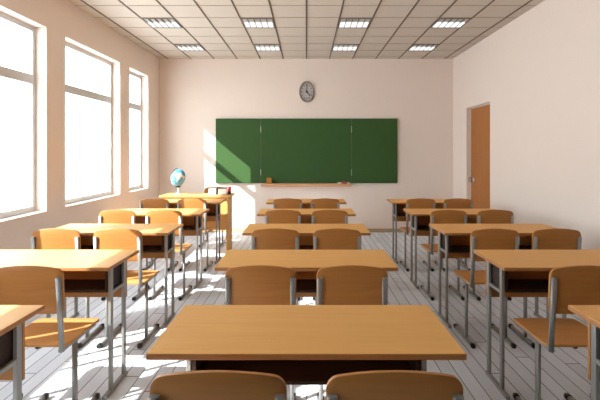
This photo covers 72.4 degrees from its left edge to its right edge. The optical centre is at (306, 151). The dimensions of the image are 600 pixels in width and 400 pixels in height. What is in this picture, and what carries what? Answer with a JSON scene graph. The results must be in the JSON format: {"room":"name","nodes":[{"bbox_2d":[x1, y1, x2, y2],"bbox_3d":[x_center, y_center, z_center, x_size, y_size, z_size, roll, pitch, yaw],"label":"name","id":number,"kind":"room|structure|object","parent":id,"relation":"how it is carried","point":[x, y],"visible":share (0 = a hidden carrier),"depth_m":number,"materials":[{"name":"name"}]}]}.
{"room":"classroom","nodes":[
{"label":"classroom","id":0,"kind":"room"},
{"bbox_2d":[0,0,158,249],"bbox_3d":[-2.728,-0.166,3.280,0.200,3.192,8.460,0,0,0],"label":"wall","id":1,"kind":"structure","parent":0,"point":[56,22],"depth_m":4.49,"materials":[{"name":"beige paint"}]},
{"bbox_2d":[0,11,35,218],"bbox_3d":[-2.769,-0.331,3.491,0.067,1.858,1.310,0,0,0],"label":"window","id":2,"kind":"structure","parent":1,"relation":"in","point":[29,78],"depth_m":4.10,"materials":[{"name":"white plastic"}]},
{"bbox_2d":[65,41,111,204],"bbox_3d":[-2.769,-0.331,5.126,0.067,1.858,1.310,0,0,0],"label":"window","id":3,"kind":"structure","parent":1,"relation":"in","point":[69,89],"depth_m":5.59,"materials":[{"name":"white plastic"}]},
{"bbox_2d":[130,71,140,189],"bbox_3d":[-2.769,-0.331,6.449,0.067,1.858,0.713,0,0,0],"label":"window","id":4,"kind":"structure","parent":1,"relation":"in","point":[133,106],"depth_m":6.76,"materials":[{"name":"white plastic"}]},
{"bbox_2d":[0,232,590,399],"bbox_3d":[-0.005,1.490,3.280,5.845,0.120,8.660,0,0,0],"label":"floor","id":5,"kind":"structure","parent":0,"point":[47,370],"depth_m":3.11,"materials":[{"name":"grey wood"}]},
{"bbox_2d":[0,305,44,399],"bbox_3d":[-1.587,1.032,1.492,1.008,0.797,0.415,0,0,0],"label":"student desk","id":6,"kind":"object","parent":5,"relation":"on","point":[13,318],"visible":1,"depth_m":1.64,"materials":[{"name":"brown wood"}]},
{"bbox_2d":[0,356,12,367],"bbox_3d":[-1.587,0.825,1.568,0.818,0.014,0.206,0,0,0],"label":"shelf","id":7,"kind":"object","parent":6,"relation":"attached to","point":[6,360],"depth_m":1.60,"materials":[{"name":"brown wood"}]},
{"bbox_2d":[0,265,99,399],"bbox_3d":[-1.363,0.991,2.183,0.348,0.879,0.402,0,0,0],"label":"chair","id":8,"kind":"object","parent":5,"relation":"on","point":[19,284],"visible":0.88,"depth_m":2.00,"materials":[{"name":"grey paint"}]},
{"bbox_2d":[31,228,104,348],"bbox_3d":[-1.811,0.991,3.145,0.348,0.879,0.402,0,0,0],"label":"chair","id":9,"kind":"object","parent":5,"relation":"on","point":[52,238],"visible":0.3,"depth_m":2.96,"materials":[{"name":"grey paint"}]},
{"bbox_2d":[0,250,138,399],"bbox_3d":[-1.587,1.032,2.454,1.008,0.797,0.415,0,0,0],"label":"student desk","id":10,"kind":"object","parent":5,"relation":"on","point":[87,273],"visible":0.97,"depth_m":2.48,"materials":[{"name":"grey paint"}]},
{"bbox_2d":[64,279,120,292],"bbox_3d":[-1.587,0.825,2.530,0.818,0.014,0.206,0,0,0],"label":"shelf","id":11,"kind":"object","parent":10,"relation":"attached to","point":[70,285],"depth_m":2.51,"materials":[{"name":"brown wood"}]},
{"bbox_2d":[57,224,183,327],"bbox_3d":[-1.587,1.032,3.417,1.008,0.797,0.415,0,0,0],"label":"student desk","id":12,"kind":"object","parent":5,"relation":"on","point":[158,239],"visible":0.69,"depth_m":3.48,"materials":[{"name":"grey paint"}]},
{"bbox_2d":[81,245,170,252],"bbox_3d":[-1.587,0.825,3.492,0.818,0.014,0.206,0,0,0],"label":"shelf","id":13,"kind":"object","parent":12,"relation":"attached to","point":[146,248],"depth_m":3.48,"materials":[{"name":"brown wood"}]},
{"bbox_2d":[99,210,149,300],"bbox_3d":[-1.811,0.991,4.107,0.348,0.879,0.402,0,0,0],"label":"chair","id":14,"kind":"object","parent":5,"relation":"on","point":[108,216],"visible":0.21,"depth_m":3.92,"materials":[{"name":"grey paint"}]},
{"bbox_2d":[93,228,158,348],"bbox_3d":[-1.363,0.991,3.145,0.348,0.879,0.402,0,0,0],"label":"chair","id":15,"kind":"object","parent":5,"relation":"on","point":[114,238],"visible":0.65,"depth_m":2.96,"materials":[{"name":"grey paint"}]},
{"bbox_2d":[140,198,177,270],"bbox_3d":[-1.811,0.991,5.069,0.348,0.879,0.402,0,0,0],"label":"chair","id":16,"kind":"object","parent":5,"relation":"on","point":[151,203],"visible":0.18,"depth_m":4.88,"materials":[{"name":"grey paint"}]},
{"bbox_2d":[117,209,208,288],"bbox_3d":[-1.587,1.032,4.378,1.008,0.797,0.415,0,0,0],"label":"student desk","id":17,"kind":"object","parent":5,"relation":"on","point":[192,218],"visible":0.47,"depth_m":4.51,"materials":[{"name":"grey paint"}]},
{"bbox_2d":[183,226,199,229],"bbox_3d":[-1.587,0.825,4.454,0.818,0.014,0.206,0,0,0],"label":"shelf","id":18,"kind":"object","parent":17,"relation":"attached to","point":[184,227],"depth_m":4.38,"materials":[{"name":"brown wood"}]},
{"bbox_2d":[146,210,191,300],"bbox_3d":[-1.363,0.991,4.107,0.348,0.879,0.402,0,0,0],"label":"chair","id":19,"kind":"object","parent":5,"relation":"on","point":[154,216],"visible":0.59,"depth_m":3.92,"materials":[{"name":"grey paint"}]},
{"bbox_2d":[149,199,225,263],"bbox_3d":[-1.587,1.032,5.340,1.008,0.797,0.415,0,0,0],"label":"student desk","id":20,"kind":"object","parent":5,"relation":"on","point":[214,205],"visible":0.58,"depth_m":5.45,"materials":[{"name":"grey paint"}]},
{"bbox_2d":[177,198,212,271],"bbox_3d":[-1.363,0.991,5.069,0.348,0.879,0.402,0,0,0],"label":"chair","id":21,"kind":"object","parent":5,"relation":"on","point":[189,203],"visible":0.58,"depth_m":4.88,"materials":[{"name":"grey paint"}]},
{"bbox_2d":[159,193,234,252],"bbox_3d":[-1.555,1.020,5.890,0.990,0.820,0.420,0,0,0],"label":"desk","id":22,"kind":"object","parent":5,"relation":"on","point":[226,206],"visible":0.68,"depth_m":5.72,"materials":[{"name":"brown wood"}]},
{"bbox_2d":[170,168,185,194],"bbox_3d":[-1.850,0.421,5.900,0.212,0.378,0.196,0,0,0],"label":"desk globe","id":23,"kind":"object","parent":22,"relation":"on","point":[178,176],"visible":1,"depth_m":5.84,"materials":[{"name":"blue plastic"}]},
{"bbox_2d":[208,188,216,194],"bbox_3d":[-1.345,0.568,5.930,0.109,0.084,0.146,0,0,0],"label":"paper stack","id":24,"kind":"object","parent":22,"relation":"on","point":[212,191],"visible":0.79,"depth_m":5.86,"materials":[{"name":"white paper"}]},
{"bbox_2d":[217,187,226,194],"bbox_3d":[-1.215,0.558,5.900,0.136,0.103,0.062,0,0,0],"label":"book","id":25,"kind":"object","parent":22,"relation":"on","point":[220,190],"visible":1,"depth_m":5.88,"materials":[{"name":"white paper"}]},
{"bbox_2d":[227,186,230,194],"bbox_3d":[-1.109,0.554,5.903,0.066,0.112,0.058,0,0,-37],"label":"mug","id":26,"kind":"object","parent":22,"relation":"on","point":[228,187],"visible":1,"depth_m":5.88,"materials":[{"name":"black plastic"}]},
{"bbox_2d":[199,187,224,246],"bbox_3d":[-1.450,0.991,6.347,0.348,0.879,0.402,0,0,0],"label":"chair","id":27,"kind":"object","parent":5,"relation":"on","point":[206,190],"visible":0.18,"depth_m":6.45,"materials":[{"name":"grey paint"}]},
{"bbox_2d":[149,370,286,399],"bbox_3d":[-0.224,0.991,1.221,0.348,0.879,0.402,0,0,0],"label":"chair","id":28,"kind":"object","parent":5,"relation":"on","point":[201,384],"visible":1,"depth_m":1.03,"materials":[{"name":"grey paint"}]},
{"bbox_2d":[225,265,295,399],"bbox_3d":[-0.224,0.991,2.183,0.348,0.879,0.402,0,0,0],"label":"chair","id":29,"kind":"object","parent":5,"relation":"on","point":[250,284],"visible":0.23,"depth_m":1.99,"materials":[{"name":"grey paint"}]},
{"bbox_2d":[251,228,299,304],"bbox_3d":[-0.224,0.991,3.145,0.348,0.879,0.402,0,0,0],"label":"chair","id":30,"kind":"object","parent":5,"relation":"on","point":[272,238],"visible":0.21,"depth_m":2.96,"materials":[{"name":"grey paint"}]},
{"bbox_2d":[265,210,300,300],"bbox_3d":[-0.224,0.991,4.107,0.348,0.879,0.402,0,0,0],"label":"chair","id":31,"kind":"object","parent":5,"relation":"on","point":[273,216],"visible":0.25,"depth_m":3.92,"materials":[{"name":"grey paint"}]},
{"bbox_2d":[273,198,301,208],"bbox_3d":[-0.224,0.991,5.069,0.348,0.879,0.402,0,0,0],"label":"chair","id":32,"kind":"object","parent":5,"relation":"on","point":[284,203],"visible":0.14,"depth_m":4.88,"materials":[{"name":"grey paint"}]},
{"bbox_2d":[146,305,466,384],"bbox_3d":[0.000,1.032,1.492,1.008,0.797,0.415,0,0,0],"label":"student desk","id":33,"kind":"object","parent":5,"relation":"on","point":[299,344],"visible":0.73,"depth_m":1.46,"materials":[{"name":"brown wood"}]},
{"bbox_2d":[201,360,410,384],"bbox_3d":[0.000,0.825,1.568,0.818,0.014,0.206,0,0,0],"label":"shelf","id":34,"kind":"object","parent":33,"relation":"attached to","point":[294,372],"depth_m":1.56,"materials":[{"name":"brown wood"}]},
{"bbox_2d":[215,250,397,296],"bbox_3d":[0.000,1.032,2.454,1.008,0.797,0.415,0,0,0],"label":"student desk","id":35,"kind":"object","parent":5,"relation":"on","point":[306,264],"visible":0.3,"depth_m":2.46,"materials":[{"name":"brown wood"}]},
{"bbox_2d":[296,279,316,292],"bbox_3d":[0.000,0.825,2.530,0.818,0.014,0.206,0,0,0],"label":"shelf","id":36,"kind":"object","parent":35,"relation":"attached to","point":[302,285],"depth_m":2.50,"materials":[{"name":"brown wood"}]},
{"bbox_2d":[242,224,370,249],"bbox_3d":[0.000,1.032,3.417,1.008,0.797,0.415,0,0,0],"label":"student desk","id":37,"kind":"object","parent":5,"relation":"on","point":[306,231],"visible":0.23,"depth_m":3.48,"materials":[{"name":"brown wood"}]},
{"bbox_2d":[300,245,312,249],"bbox_3d":[0.000,0.825,3.492,0.818,0.014,0.206,0,0,0],"label":"shelf","id":38,"kind":"object","parent":37,"relation":"attached to","point":[302,247],"depth_m":3.51,"materials":[{"name":"brown wood"}]},
{"bbox_2d":[257,209,355,223],"bbox_3d":[0.000,1.032,4.378,1.008,0.797,0.415,0,0,0],"label":"student desk","id":39,"kind":"object","parent":5,"relation":"on","point":[306,214],"visible":0.13,"depth_m":4.44,"materials":[{"name":"brown wood"}]},
{"bbox_2d":[266,199,346,208],"bbox_3d":[0.000,1.032,5.340,1.008,0.797,0.415,0,0,0],"label":"student desk","id":40,"kind":"object","parent":5,"relation":"on","point":[306,203],"visible":0.06,"depth_m":5.35,"materials":[{"name":"brown wood"}]},
{"bbox_2d":[311,198,339,208],"bbox_3d":[0.224,0.991,5.069,0.348,0.879,0.402,0,0,0],"label":"chair","id":41,"kind":"object","parent":5,"relation":"on","point":[322,203],"visible":0.18,"depth_m":4.88,"materials":[{"name":"grey paint"}]},
{"bbox_2d":[312,210,347,300],"bbox_3d":[0.224,0.991,4.107,0.348,0.879,0.402,0,0,0],"label":"chair","id":42,"kind":"object","parent":5,"relation":"on","point":[320,216],"visible":0.23,"depth_m":3.92,"materials":[{"name":"grey paint"}]},
{"bbox_2d":[313,228,360,304],"bbox_3d":[0.224,0.991,3.145,0.348,0.879,0.402,0,0,0],"label":"chair","id":43,"kind":"object","parent":5,"relation":"on","point":[334,238],"visible":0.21,"depth_m":2.96,"materials":[{"name":"grey paint"}]},
{"bbox_2d":[317,265,387,399],"bbox_3d":[0.224,0.991,2.183,0.348,0.879,0.402,0,0,0],"label":"chair","id":44,"kind":"object","parent":5,"relation":"on","point":[342,284],"visible":0.32,"depth_m":1.99,"materials":[{"name":"grey paint"}]},
{"bbox_2d":[326,370,463,399],"bbox_3d":[0.224,0.991,1.221,0.348,0.879,0.402,0,0,0],"label":"chair","id":45,"kind":"object","parent":5,"relation":"on","point":[378,384],"visible":1,"depth_m":1.03,"materials":[{"name":"grey paint"}]},
{"bbox_2d":[400,198,434,271],"bbox_3d":[1.363,0.991,5.069,0.348,0.879,0.402,0,0,0],"label":"chair","id":46,"kind":"object","parent":5,"relation":"on","point":[417,203],"visible":0.54,"depth_m":4.88,"materials":[{"name":"grey paint"}]},
{"bbox_2d":[386,199,463,263],"bbox_3d":[1.587,1.032,5.340,1.008,0.797,0.415,0,0,0],"label":"student desk","id":47,"kind":"object","parent":5,"relation":"on","point":[398,214],"visible":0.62,"depth_m":5.46,"materials":[{"name":"grey paint"}]},
{"bbox_2d":[420,210,466,300],"bbox_3d":[1.363,0.991,4.107,0.348,0.879,0.402,0,0,0],"label":"chair","id":48,"kind":"object","parent":5,"relation":"on","point":[439,216],"visible":0.59,"depth_m":3.92,"materials":[{"name":"grey paint"}]},
{"bbox_2d":[403,209,495,288],"bbox_3d":[1.587,1.032,4.378,1.008,0.797,0.415,0,0,0],"label":"student desk","id":49,"kind":"object","parent":5,"relation":"on","point":[419,218],"visible":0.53,"depth_m":4.51,"materials":[{"name":"brown wood"}]},
{"bbox_2d":[413,226,429,229],"bbox_3d":[1.587,0.825,4.454,0.818,0.014,0.206,0,0,0],"label":"shelf","id":50,"kind":"object","parent":49,"relation":"attached to","point":[414,227],"depth_m":4.38,"materials":[{"name":"brown wood"}]},
{"bbox_2d":[435,198,472,270],"bbox_3d":[1.811,0.991,5.069,0.348,0.879,0.402,0,0,0],"label":"chair","id":51,"kind":"object","parent":5,"relation":"on","point":[455,203],"visible":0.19,"depth_m":4.88,"materials":[{"name":"grey paint"}]},
{"bbox_2d":[453,228,519,348],"bbox_3d":[1.363,0.991,3.145,0.348,0.879,0.402,0,0,0],"label":"chair","id":52,"kind":"object","parent":5,"relation":"on","point":[491,238],"visible":0.69,"depth_m":2.96,"materials":[{"name":"grey paint"}]},
{"bbox_2d":[463,210,513,300],"bbox_3d":[1.811,0.991,4.107,0.348,0.879,0.402,0,0,0],"label":"chair","id":53,"kind":"object","parent":5,"relation":"on","point":[486,216],"visible":0.2,"depth_m":3.92,"materials":[{"name":"grey paint"}]},
{"bbox_2d":[429,224,554,327],"bbox_3d":[1.587,1.032,3.417,1.008,0.797,0.415,0,0,0],"label":"student desk","id":54,"kind":"object","parent":5,"relation":"on","point":[453,239],"visible":0.62,"depth_m":3.50,"materials":[{"name":"brown wood"}]},
{"bbox_2d":[441,245,531,252],"bbox_3d":[1.587,0.825,3.492,0.818,0.014,0.206,0,0,0],"label":"shelf","id":55,"kind":"object","parent":54,"relation":"attached to","point":[454,248],"depth_m":3.48,"materials":[{"name":"brown wood"}]},
{"bbox_2d":[473,250,599,399],"bbox_3d":[1.587,1.032,2.454,1.008,0.797,0.415,0,0,0],"label":"student desk","id":56,"kind":"object","parent":5,"relation":"on","point":[509,273],"visible":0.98,"depth_m":2.49,"materials":[{"name":"brown wood"}]},
{"bbox_2d":[491,279,548,292],"bbox_3d":[1.587,0.825,2.530,0.818,0.014,0.206,0,0,0],"label":"shelf","id":57,"kind":"object","parent":56,"relation":"attached to","point":[514,285],"depth_m":2.51,"materials":[{"name":"brown wood"}]},
{"bbox_2d":[508,228,581,348],"bbox_3d":[1.811,0.991,3.145,0.348,0.879,0.402,0,0,0],"label":"chair","id":58,"kind":"object","parent":5,"relation":"on","point":[553,238],"visible":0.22,"depth_m":2.96,"materials":[{"name":"grey paint"}]},
{"bbox_2d":[513,265,599,399],"bbox_3d":[1.363,0.991,2.183,0.348,0.879,0.402,0,0,0],"label":"chair","id":59,"kind":"object","parent":5,"relation":"on","point":[576,284],"visible":0.88,"depth_m":2.00,"materials":[{"name":"grey paint"}]},
{"bbox_2d":[568,305,599,399],"bbox_3d":[1.587,1.032,1.492,1.008,0.797,0.415,0,0,0],"label":"student desk","id":60,"kind":"object","parent":5,"relation":"on","point":[590,313],"visible":1,"depth_m":1.65,"materials":[{"name":"brown wood"}]},
{"bbox_2d":[159,59,452,228],"bbox_3d":[-0.005,-0.166,7.410,5.245,3.192,0.200,0,0,0],"label":"wall","id":61,"kind":"structure","parent":0,"point":[193,93],"depth_m":7.31,"materials":[{"name":"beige paint"}]},
{"bbox_2d":[261,183,350,186],"bbox_3d":[-0.004,0.584,7.258,1.589,0.053,0.106,0,0,0],"label":"chalk tray","id":62,"kind":"object","parent":61,"relation":"attached to","point":[262,184],"visible":1,"depth_m":7.21,"materials":[{"name":"brown wood"}]},
{"bbox_2d":[266,178,271,183],"bbox_3d":[-0.655,0.507,7.240,0.100,0.105,0.044,0,0,0],"label":"sponge","id":63,"kind":"object","parent":62,"relation":"on","point":[268,180],"visible":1,"depth_m":7.22,"materials":[{"name":"orange"}]},
{"bbox_2d":[216,119,396,182],"bbox_3d":[0.003,-0.021,7.286,3.222,1.146,0.048,0,0,0],"label":"chalkboard","id":64,"kind":"object","parent":61,"relation":"attached to","point":[247,150],"visible":1,"depth_m":7.27,"materials":[{"name":"green paint"}]},
{"bbox_2d":[299,81,313,101],"bbox_3d":[0.006,-1.070,7.293,0.272,0.376,0.035,0,0,0],"label":"wall clock","id":65,"kind":"object","parent":61,"relation":"attached to","point":[306,90],"visible":1,"depth_m":7.30,"materials":[{"name":"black plastic"}]},
{"bbox_2d":[210,229,402,231],"bbox_3d":[-0.005,1.397,7.304,5.245,0.066,0.012,0,0,0],"label":"baseboard","id":66,"kind":"structure","parent":61,"relation":"attached to","point":[233,230],"depth_m":7.30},
{"bbox_2d":[67,0,544,58],"bbox_3d":[-0.005,-1.735,3.280,5.845,0.154,8.660,0,0,0],"label":"ceiling","id":67,"kind":"structure","parent":0,"point":[304,29],"depth_m":5.36,"materials":[{"name":"tile"}]},
{"bbox_2d":[141,18,181,27],"bbox_3d":[-1.849,-1.655,5.274,0.399,0.018,0.399,0,0,0],"label":"recessed light","id":68,"kind":"object","parent":67,"relation":"in","point":[153,22],"visible":1,"depth_m":5.24,"materials":[{"name":"white plastic"}]},
{"bbox_2d":[173,44,204,50],"bbox_3d":[-1.849,-1.655,6.508,0.399,0.018,0.399,0,0,0],"label":"recessed light","id":69,"kind":"object","parent":67,"relation":"in","point":[183,47],"visible":1,"depth_m":6.48,"materials":[{"name":"white plastic"}]},
{"bbox_2d":[240,18,274,27],"bbox_3d":[-0.617,-1.655,5.274,0.399,0.018,0.399,0,0,0],"label":"recessed light","id":70,"kind":"object","parent":67,"relation":"in","point":[247,22],"visible":1,"depth_m":5.24,"materials":[{"name":"white plastic"}]},
{"bbox_2d":[253,44,280,50],"bbox_3d":[-0.617,-1.655,6.508,0.399,0.018,0.399,0,0,0],"label":"recessed light","id":71,"kind":"object","parent":67,"relation":"in","point":[259,47],"visible":1,"depth_m":6.48,"materials":[{"name":"white plastic"}]},
{"bbox_2d":[332,44,358,50],"bbox_3d":[0.617,-1.655,6.508,0.399,0.018,0.399,0,0,0],"label":"recessed light","id":72,"kind":"object","parent":67,"relation":"in","point":[336,47],"visible":1,"depth_m":6.48,"materials":[{"name":"white plastic"}]},
{"bbox_2d":[338,18,371,27],"bbox_3d":[0.617,-1.655,5.274,0.399,0.018,0.399,0,0,0],"label":"recessed light","id":73,"kind":"object","parent":67,"relation":"in","point":[343,22],"visible":1,"depth_m":5.24,"materials":[{"name":"white plastic"}]},
{"bbox_2d":[407,44,439,50],"bbox_3d":[1.849,-1.655,6.508,0.399,0.018,0.399,0,0,0],"label":"recessed light","id":74,"kind":"object","parent":67,"relation":"in","point":[415,47],"visible":1,"depth_m":6.48,"materials":[{"name":"white plastic"}]},
{"bbox_2d":[430,18,471,27],"bbox_3d":[1.849,-1.655,5.274,0.399,0.018,0.399,0,0,0],"label":"recessed light","id":75,"kind":"object","parent":67,"relation":"in","point":[441,22],"visible":1,"depth_m":5.24,"materials":[{"name":"white plastic"}]},
{"bbox_2d":[453,0,599,249],"bbox_3d":[2.717,-0.166,3.280,0.200,3.192,8.460,0,0,0],"label":"wall","id":76,"kind":"structure","parent":0,"point":[538,74],"depth_m":4.58,"materials":[{"name":"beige paint"}]},
{"bbox_2d":[468,103,489,208],"bbox_3d":[2.688,0.355,6.271,0.165,2.150,0.854,0,0,0],"label":"door","id":77,"kind":"structure","parent":76,"relation":"in","point":[479,179],"depth_m":6.31,"materials":[{"name":"orange wood"}]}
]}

